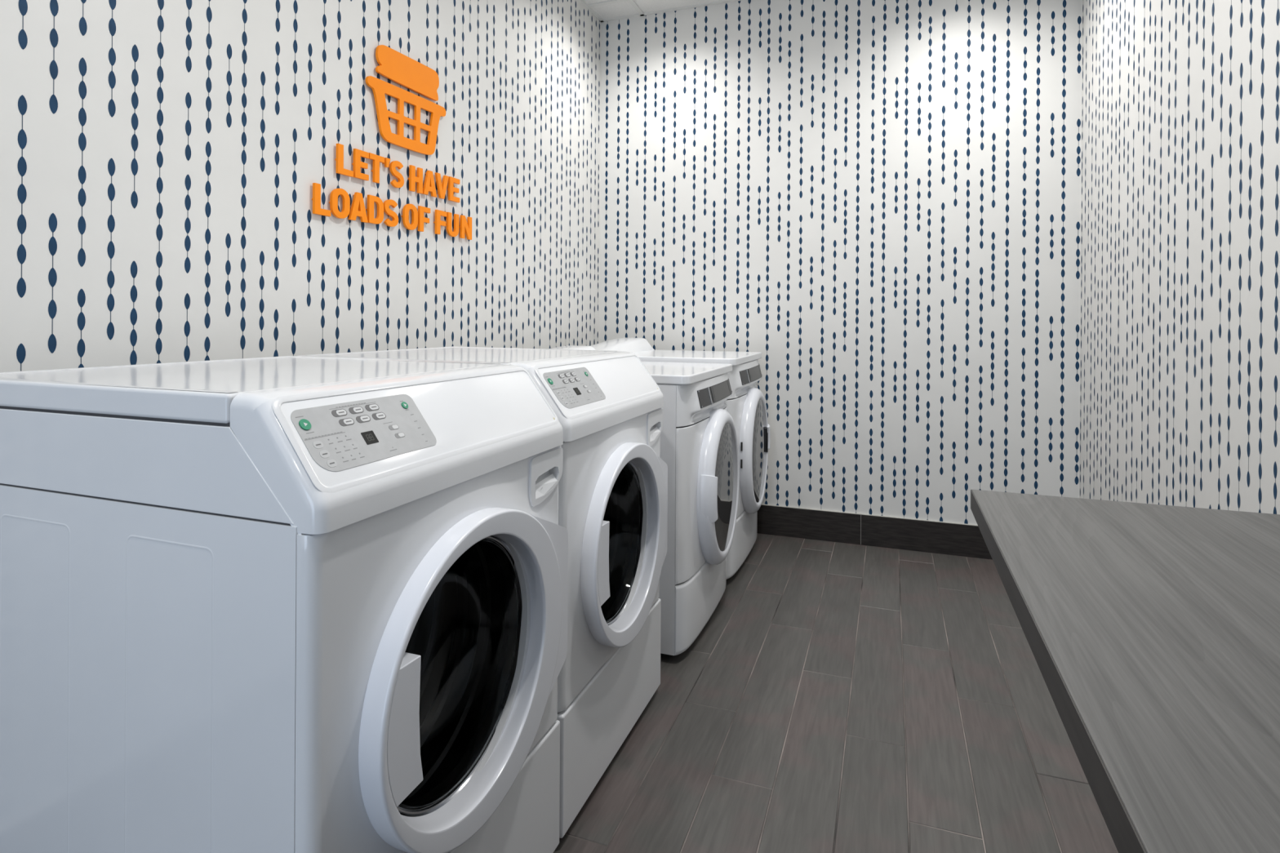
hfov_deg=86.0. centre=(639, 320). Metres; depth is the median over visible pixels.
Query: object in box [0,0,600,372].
wall
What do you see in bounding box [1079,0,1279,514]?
wall
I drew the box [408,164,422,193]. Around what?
sign letter
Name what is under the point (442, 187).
sign letter
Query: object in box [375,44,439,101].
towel
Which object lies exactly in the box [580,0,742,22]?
ceiling
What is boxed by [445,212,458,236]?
sign letter
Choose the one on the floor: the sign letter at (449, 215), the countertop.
the countertop
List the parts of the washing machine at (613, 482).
panel, control panel, panel, panel, door glass, door, detergent drawer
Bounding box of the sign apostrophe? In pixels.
[382,157,390,167]
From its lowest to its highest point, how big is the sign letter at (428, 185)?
0.091 m
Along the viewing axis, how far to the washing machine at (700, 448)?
2.40 m
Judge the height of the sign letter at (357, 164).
0.091 m
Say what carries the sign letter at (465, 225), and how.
attached to the wall at (161, 161)
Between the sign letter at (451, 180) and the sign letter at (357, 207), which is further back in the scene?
the sign letter at (451, 180)
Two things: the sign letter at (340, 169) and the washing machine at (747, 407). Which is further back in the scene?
the washing machine at (747, 407)
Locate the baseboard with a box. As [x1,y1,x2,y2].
[756,503,991,559]
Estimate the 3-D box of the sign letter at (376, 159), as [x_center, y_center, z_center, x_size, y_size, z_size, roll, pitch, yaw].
[-0.879,-0.502,2.278,0.017,0.091,0.069,0,0,20]
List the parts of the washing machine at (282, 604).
panel, control panel, panel, door glass, door, panel, detergent drawer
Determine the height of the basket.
0.205 m
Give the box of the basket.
[365,75,445,155]
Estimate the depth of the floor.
1.95 m
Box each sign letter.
[311,182,330,216]
[328,188,350,218]
[334,142,353,177]
[348,191,368,222]
[351,148,368,180]
[365,194,383,223]
[368,152,384,182]
[383,199,398,226]
[389,160,404,187]
[401,204,417,230]
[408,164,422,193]
[417,205,430,231]
[422,170,436,197]
[433,209,446,234]
[434,172,448,199]
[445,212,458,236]
[446,176,459,202]
[458,214,471,239]
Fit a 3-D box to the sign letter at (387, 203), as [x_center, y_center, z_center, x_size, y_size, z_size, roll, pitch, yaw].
[-0.855,-0.365,2.346,0.017,0.092,0.069,0,0,20]
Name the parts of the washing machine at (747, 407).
panel, panel, kick panel, door, door glass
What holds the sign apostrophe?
attached to the wall at (161, 161)
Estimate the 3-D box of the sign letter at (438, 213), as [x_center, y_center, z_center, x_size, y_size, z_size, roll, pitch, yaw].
[-0.760,-0.370,2.607,0.017,0.091,0.061,0,0,20]
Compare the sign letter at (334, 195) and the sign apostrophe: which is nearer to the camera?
the sign letter at (334, 195)
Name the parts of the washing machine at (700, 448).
panel, kick panel, panel, door, door glass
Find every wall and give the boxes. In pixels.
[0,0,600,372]
[599,0,1082,524]
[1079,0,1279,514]
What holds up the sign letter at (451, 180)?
attached to the wall at (161, 161)
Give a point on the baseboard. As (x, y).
(886, 531)
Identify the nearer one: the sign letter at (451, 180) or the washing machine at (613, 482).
the washing machine at (613, 482)
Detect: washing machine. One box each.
[0,355,568,852]
[297,346,667,838]
[547,345,739,656]
[591,337,770,579]
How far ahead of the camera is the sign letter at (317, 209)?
2.04 m
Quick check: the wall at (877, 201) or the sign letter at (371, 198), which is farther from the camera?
the wall at (877, 201)
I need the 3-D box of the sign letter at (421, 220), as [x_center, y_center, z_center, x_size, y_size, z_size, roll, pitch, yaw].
[-0.793,-0.368,2.514,0.017,0.091,0.060,0,0,20]
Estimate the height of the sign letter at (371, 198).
0.091 m
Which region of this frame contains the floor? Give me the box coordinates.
[553,533,1118,852]
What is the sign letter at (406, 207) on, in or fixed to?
attached to the wall at (161, 161)
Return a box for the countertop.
[970,489,1279,852]
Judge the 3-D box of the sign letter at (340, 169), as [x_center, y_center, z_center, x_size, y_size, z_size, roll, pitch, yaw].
[-0.926,-0.499,2.148,0.017,0.091,0.064,0,0,20]
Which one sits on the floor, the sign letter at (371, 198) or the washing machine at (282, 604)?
the washing machine at (282, 604)
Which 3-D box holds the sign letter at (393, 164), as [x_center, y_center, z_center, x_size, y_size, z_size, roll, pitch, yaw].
[-0.844,-0.504,2.374,0.017,0.092,0.066,0,0,20]

